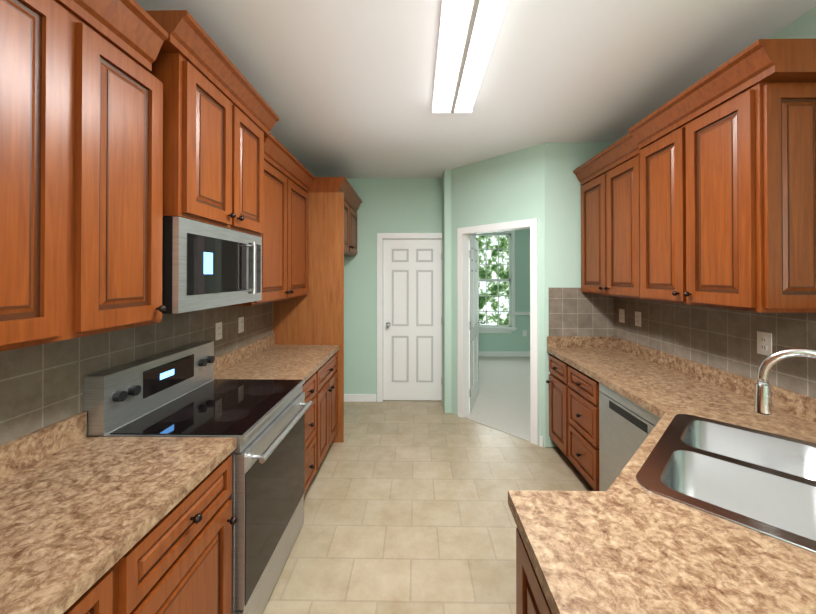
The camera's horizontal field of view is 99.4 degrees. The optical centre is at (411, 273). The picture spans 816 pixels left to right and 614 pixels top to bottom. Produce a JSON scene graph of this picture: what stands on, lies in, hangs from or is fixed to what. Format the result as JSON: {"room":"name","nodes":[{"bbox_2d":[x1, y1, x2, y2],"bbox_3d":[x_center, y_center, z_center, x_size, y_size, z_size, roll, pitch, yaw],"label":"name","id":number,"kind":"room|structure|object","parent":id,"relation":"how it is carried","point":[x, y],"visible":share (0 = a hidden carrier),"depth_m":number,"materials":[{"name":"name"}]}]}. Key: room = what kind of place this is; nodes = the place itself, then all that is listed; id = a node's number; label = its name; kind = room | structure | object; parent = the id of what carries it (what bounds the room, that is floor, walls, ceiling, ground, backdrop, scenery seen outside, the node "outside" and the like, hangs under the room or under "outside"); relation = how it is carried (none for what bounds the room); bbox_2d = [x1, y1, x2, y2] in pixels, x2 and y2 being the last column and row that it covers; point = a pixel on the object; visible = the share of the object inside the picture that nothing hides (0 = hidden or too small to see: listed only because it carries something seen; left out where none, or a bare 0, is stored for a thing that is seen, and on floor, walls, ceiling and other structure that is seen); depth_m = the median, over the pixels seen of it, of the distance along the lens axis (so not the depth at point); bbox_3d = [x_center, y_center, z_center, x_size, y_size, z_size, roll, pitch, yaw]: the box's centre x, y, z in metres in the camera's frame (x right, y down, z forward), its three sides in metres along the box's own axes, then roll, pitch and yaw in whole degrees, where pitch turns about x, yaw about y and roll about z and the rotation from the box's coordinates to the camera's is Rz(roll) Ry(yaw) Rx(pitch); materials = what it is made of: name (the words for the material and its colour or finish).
{"room":"kitchen","nodes":[
{"label":"kitchen","id":0,"kind":"room"},
{"bbox_2d":[344,178,441,400],"bbox_3d":[-0.449,0.201,4.348,1.690,2.770,0.100,0,0,1],"label":"wall","id":1,"kind":"structure","parent":0,"point":[400,205],"depth_m":4.30,"materials":[{"name":"green paint"}]},
{"bbox_2d":[344,394,375,401],"bbox_3d":[-0.865,1.540,4.288,0.860,0.090,0.014,0,0,1],"label":"baseboard","id":2,"kind":"structure","parent":1,"relation":"attached to","point":[359,397],"depth_m":4.28,"materials":[{"name":"white wood"}]},
{"bbox_2d":[377,233,441,401],"bbox_3d":[0.015,0.541,4.315,0.876,2.088,0.178,0,0,1],"label":"door","id":3,"kind":"structure","parent":1,"relation":"attached to","point":[409,316],"depth_m":4.31,"materials":[{"name":"white wood"}]},
{"bbox_2d":[262,400,592,613],"bbox_3d":[0.231,1.587,0.788,3.355,0.050,7.180,0,0,1],"label":"floor","id":4,"kind":"structure","parent":0,"point":[407,510],"depth_m":2.25,"materials":[{"name":"tile"}]},
{"bbox_2d":[63,549,130,613],"bbox_3d":[-1.028,1.127,0.545,0.620,0.868,0.610,0,0,1],"label":"base cabinet","id":5,"kind":"object","parent":4,"relation":"on","point":[111,594],"depth_m":0.82,"materials":[{"name":"brown wood"}]},
{"bbox_2d":[0,412,236,613],"bbox_3d":[-1.032,0.618,0.056,0.628,0.140,2.666,0,0,1],"label":"countertop","id":6,"kind":"structure","parent":5,"relation":"on","point":[81,512],"depth_m":1.00,"materials":[{"name":"stone"}]},
{"bbox_2d":[131,454,236,613],"bbox_3d":[-1.020,1.130,1.079,0.620,0.868,0.614,0,0,1],"label":"base cabinet","id":7,"kind":"object","parent":4,"relation":"on","point":[177,559],"depth_m":1.12,"materials":[{"name":"brown wood"}]},
{"bbox_2d":[83,341,312,613],"bbox_3d":[-0.962,0.994,1.770,0.718,1.150,0.760,0,0,1],"label":"range","id":8,"kind":"object","parent":4,"relation":"on","point":[180,392],"visible":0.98,"depth_m":1.61,"materials":[{"name":"silver metal"}]},
{"bbox_2d":[273,177,361,441],"bbox_3d":[-0.952,0.339,3.764,0.678,2.485,1.040,0,0,1],"label":"tall cabinet","id":9,"kind":"object","parent":4,"relation":"on","point":[315,316],"visible":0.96,"depth_m":3.25,"materials":[{"name":"brown wood"}]},
{"bbox_2d":[301,352,337,493],"bbox_3d":[-0.980,1.141,2.695,0.655,0.868,1.084,0,0,1],"label":"base cabinet","id":10,"kind":"object","parent":4,"relation":"on","point":[320,387],"visible":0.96,"depth_m":2.63,"materials":[{"name":"brown wood"}]},
{"bbox_2d":[214,334,338,381],"bbox_3d":[-0.993,0.635,2.699,0.628,0.140,1.084,0,0,1],"label":"countertop","id":11,"kind":"structure","parent":10,"relation":"on","point":[265,358],"depth_m":2.57,"materials":[{"name":"laminate"}]},
{"bbox_2d":[516,528,551,613],"bbox_3d":[1.045,1.128,0.695,1.500,0.868,0.554,0,0,1],"label":"base cabinet","id":12,"kind":"object","parent":4,"relation":"on","point":[530,597],"visible":0.02,"depth_m":0.85,"materials":[{"name":"brown wood"}]},
{"bbox_2d":[508,404,815,613],"bbox_3d":[0.741,0.754,1.021,0.900,0.212,1.250,0,0,1],"label":"countertop","id":13,"kind":"structure","parent":12,"relation":"on","point":[705,503],"depth_m":0.86,"materials":[{"name":"laminate"}]},
{"bbox_2d":[546,354,598,490],"bbox_3d":[1.510,1.141,2.693,0.630,0.868,0.855,0,0,1],"label":"base cabinet","id":14,"kind":"object","parent":4,"relation":"on","point":[573,413],"visible":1,"depth_m":2.59,"materials":[{"name":"brown wood"}]},
{"bbox_2d":[547,336,815,487],"bbox_3d":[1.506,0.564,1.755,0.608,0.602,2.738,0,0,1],"label":"countertop","id":15,"kind":"structure","parent":14,"relation":"on","point":[775,425],"depth_m":1.75,"materials":[{"name":"laminate"}]},
{"bbox_2d":[599,382,660,490],"bbox_3d":[1.509,1.137,1.962,0.568,0.866,0.594,0,0,1],"label":"dishwasher","id":16,"kind":"object","parent":4,"relation":"on","point":[626,426],"visible":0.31,"depth_m":2.06,"materials":[{"name":"silver metal"}]},
{"bbox_2d":[442,169,451,412],"bbox_3d":[0.451,0.207,5.370,0.100,2.770,2.870,0,0,1],"label":"wall","id":17,"kind":"structure","parent":0,"point":[446,299],"depth_m":3.94,"materials":[{"name":"green paint"}]},
{"bbox_2d":[135,0,815,178],"bbox_3d":[1.136,-1.225,2.003,5.130,0.050,9.600,0,0,1],"label":"ceiling","id":18,"kind":"structure","parent":0,"point":[343,88],"depth_m":2.01,"materials":[{"name":"white paint"}]},
{"bbox_2d":[432,0,508,113],"bbox_3d":[0.278,-1.161,1.815,0.280,0.078,1.220,0,0,1],"label":"fluorescent ceiling light","id":19,"kind":"object","parent":18,"relation":"attached to","point":[468,31],"visible":1,"depth_m":1.75,"materials":[{"name":"white plastic"}]},
{"bbox_2d":[451,143,544,446],"bbox_3d":[0.874,0.196,3.569,0.100,2.770,1.091,0,-1,-44],"label":"wall","id":20,"kind":"structure","parent":0,"point":[508,187],"depth_m":3.45,"materials":[{"name":"green paint"}]},
{"bbox_2d":[457,218,537,445],"bbox_3d":[0.982,0.539,3.985,0.867,2.088,1.405,0,-1,-44],"label":"door frame","id":21,"kind":"structure","parent":20,"relation":"attached to","point":[463,233],"depth_m":3.81,"materials":[{"name":"white wood"}]},
{"bbox_2d":[539,436,542,446],"bbox_3d":[1.188,1.533,3.155,0.014,0.090,0.031,0,-1,-44],"label":"baseboard","id":22,"kind":"structure","parent":20,"relation":"attached to","point":[540,441],"depth_m":3.15,"materials":[{"name":"white wood"}]},
{"bbox_2d":[470,229,529,350],"bbox_3d":[2.096,0.216,6.730,3.350,2.770,0.100,0,0,1],"label":"wall","id":23,"kind":"structure","parent":0,"point":[516,340],"depth_m":6.68,"materials":[{"name":"green paint"}]},
{"bbox_2d":[471,230,516,332],"bbox_3d":[1.576,0.131,6.720,1.310,2.420,0.162,0,0,1],"label":"window","id":24,"kind":"structure","parent":23,"relation":"in","point":[496,282],"depth_m":6.79,"materials":[{"name":"white"}]},
{"bbox_2d":[479,351,529,356],"bbox_3d":[2.095,1.551,6.665,3.150,0.100,0.014,0,0,1],"label":"baseboard","id":25,"kind":"structure","parent":23,"relation":"attached to","point":[504,353],"depth_m":6.66,"materials":[{"name":"white wood"}]},
{"bbox_2d":[515,312,529,314],"bbox_3d":[2.835,0.771,6.656,1.670,0.060,0.020,0,0,1],"label":"trim","id":26,"kind":"structure","parent":23,"relation":"attached to","point":[522,313],"depth_m":6.66,"materials":[{"name":"white wood"}]},
{"bbox_2d":[464,356,558,447],"bbox_3d":[2.069,1.587,4.896,3.150,0.004,3.550,0,0,1],"label":"floor","id":27,"kind":"structure","parent":0,"point":[502,402],"depth_m":4.45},
{"bbox_2d":[545,142,613,447],"bbox_3d":[2.418,0.193,3.175,2.401,2.770,0.100,0,0,1],"label":"wall","id":28,"kind":"structure","parent":0,"point":[563,161],"depth_m":3.15,"materials":[{"name":"green paint"}]},
{"bbox_2d":[549,288,613,335],"bbox_3d":[1.541,0.413,3.132,0.586,0.570,0.009,0,0,1],"label":"tile backsplash","id":29,"kind":"structure","parent":28,"relation":"attached to","point":[575,312],"depth_m":3.13,"materials":[{"name":"grey tile"}]},
{"bbox_2d":[614,6,815,142],"bbox_3d":[1.849,0.174,0.208,0.100,2.770,5.850,0,0,1],"label":"wall","id":30,"kind":"structure","parent":0,"point":[803,26],"depth_m":1.61,"materials":[{"name":"green paint"}]},
{"bbox_2d":[573,133,640,298],"bbox_3d":[1.643,-0.380,2.700,0.363,1.110,0.856,0,0,1],"label":"upper cabinet","id":31,"kind":"object","parent":30,"relation":"attached to","point":[608,178],"visible":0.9,"depth_m":2.62,"materials":[{"name":"brown wood"}]},
{"bbox_2d":[614,297,815,397],"bbox_3d":[1.818,0.404,1.757,0.009,0.570,2.750,0,0,1],"label":"tile backsplash","id":32,"kind":"structure","parent":30,"relation":"attached to","point":[723,339],"depth_m":2.00,"materials":[{"name":"grey tile"}]},
{"bbox_2d":[619,309,624,322],"bbox_3d":[1.828,0.367,3.003,0.007,0.116,0.072,0,0,1],"label":"electrical outlet","id":33,"kind":"object","parent":32,"relation":"attached to","point":[622,315],"visible":1,"depth_m":2.99,"materials":[{"name":"white plastic"}]},
{"bbox_2d":[635,311,640,326],"bbox_3d":[1.825,0.365,2.783,0.007,0.116,0.072,0,0,1],"label":"electrical outlet","id":34,"kind":"object","parent":32,"relation":"attached to","point":[637,318],"visible":1,"depth_m":2.78,"materials":[{"name":"white plastic"}]},
{"bbox_2d":[757,331,771,355],"bbox_3d":[1.810,0.359,1.773,0.007,0.116,0.072,0,0,1],"label":"electrical outlet","id":35,"kind":"object","parent":32,"relation":"attached to","point":[764,343],"visible":0.96,"depth_m":1.77,"materials":[{"name":"white plastic"}]},
{"bbox_2d":[628,38,815,312],"bbox_3d":[1.617,-0.392,1.837,0.388,1.122,0.868,0,0,1],"label":"upper cabinet","id":36,"kind":"object","parent":30,"relation":"attached to","point":[727,149],"visible":1,"depth_m":1.57,"materials":[{"name":"brown wood"}]},
{"bbox_3d":[-1.397,0.178,0.822,0.100,2.770,7.180,0,0,1],"label":"wall","id":37,"kind":"structure","parent":0,"visible":0},
{"bbox_2d":[0,0,83,351],"bbox_3d":[-1.164,-0.364,0.872,0.340,1.114,0.300,0,0,1],"label":"upper cabinet","id":38,"kind":"object","parent":37,"relation":"attached to","point":[81,170],"depth_m":0.94,"materials":[{"name":"brown wood"}]},
{"bbox_2d":[84,0,165,335],"bbox_3d":[-1.159,-0.362,1.210,0.340,1.114,0.376,0,0,1],"label":"upper cabinet","id":39,"kind":"object","parent":37,"relation":"attached to","point":[123,101],"depth_m":1.18,"materials":[{"name":"brown wood"}]},
{"bbox_2d":[0,302,272,444],"bbox_3d":[-1.340,0.399,0.989,0.009,0.570,4.520,0,0,1],"label":"tile backsplash","id":40,"kind":"structure","parent":37,"relation":"attached to","point":[41,385],"depth_m":1.39,"materials":[{"name":"grey tile"}]},
{"bbox_2d":[215,322,221,340],"bbox_3d":[-1.311,0.393,2.359,0.007,0.116,0.072,0,0,1],"label":"electrical outlet","id":41,"kind":"object","parent":40,"relation":"attached to","point":[218,331],"visible":1,"depth_m":2.35,"materials":[{"name":"white plastic"}]},
{"bbox_2d":[238,317,243,332],"bbox_3d":[-1.306,0.395,2.659,0.007,0.116,0.072,0,0,1],"label":"electrical outlet","id":42,"kind":"object","parent":40,"relation":"attached to","point":[240,324],"visible":1,"depth_m":2.65,"materials":[{"name":"white plastic"}]},
{"bbox_2d":[146,10,278,236],"bbox_3d":[-1.089,-0.621,1.782,0.463,0.780,0.900,0,0,1],"label":"upper cabinet","id":43,"kind":"object","parent":37,"relation":"attached to","point":[220,117],"visible":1,"depth_m":1.56,"materials":[{"name":"brown wood"}]},
{"bbox_2d":[162,217,261,313],"bbox_3d":[-1.100,-0.030,1.779,0.441,0.396,0.754,0,0,1],"label":"over-the-range microwave","id":44,"kind":"object","parent":43,"relation":"attached to","point":[206,266],"visible":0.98,"depth_m":1.59,"materials":[{"name":"silver metal"}]},
{"bbox_2d":[229,133,314,305],"bbox_3d":[-1.108,-0.353,2.706,0.398,1.115,1.085,0,0,1],"label":"upper cabinet","id":45,"kind":"object","parent":37,"relation":"attached to","point":[289,177],"visible":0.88,"depth_m":2.63,"materials":[{"name":"brown wood"}]}
]}

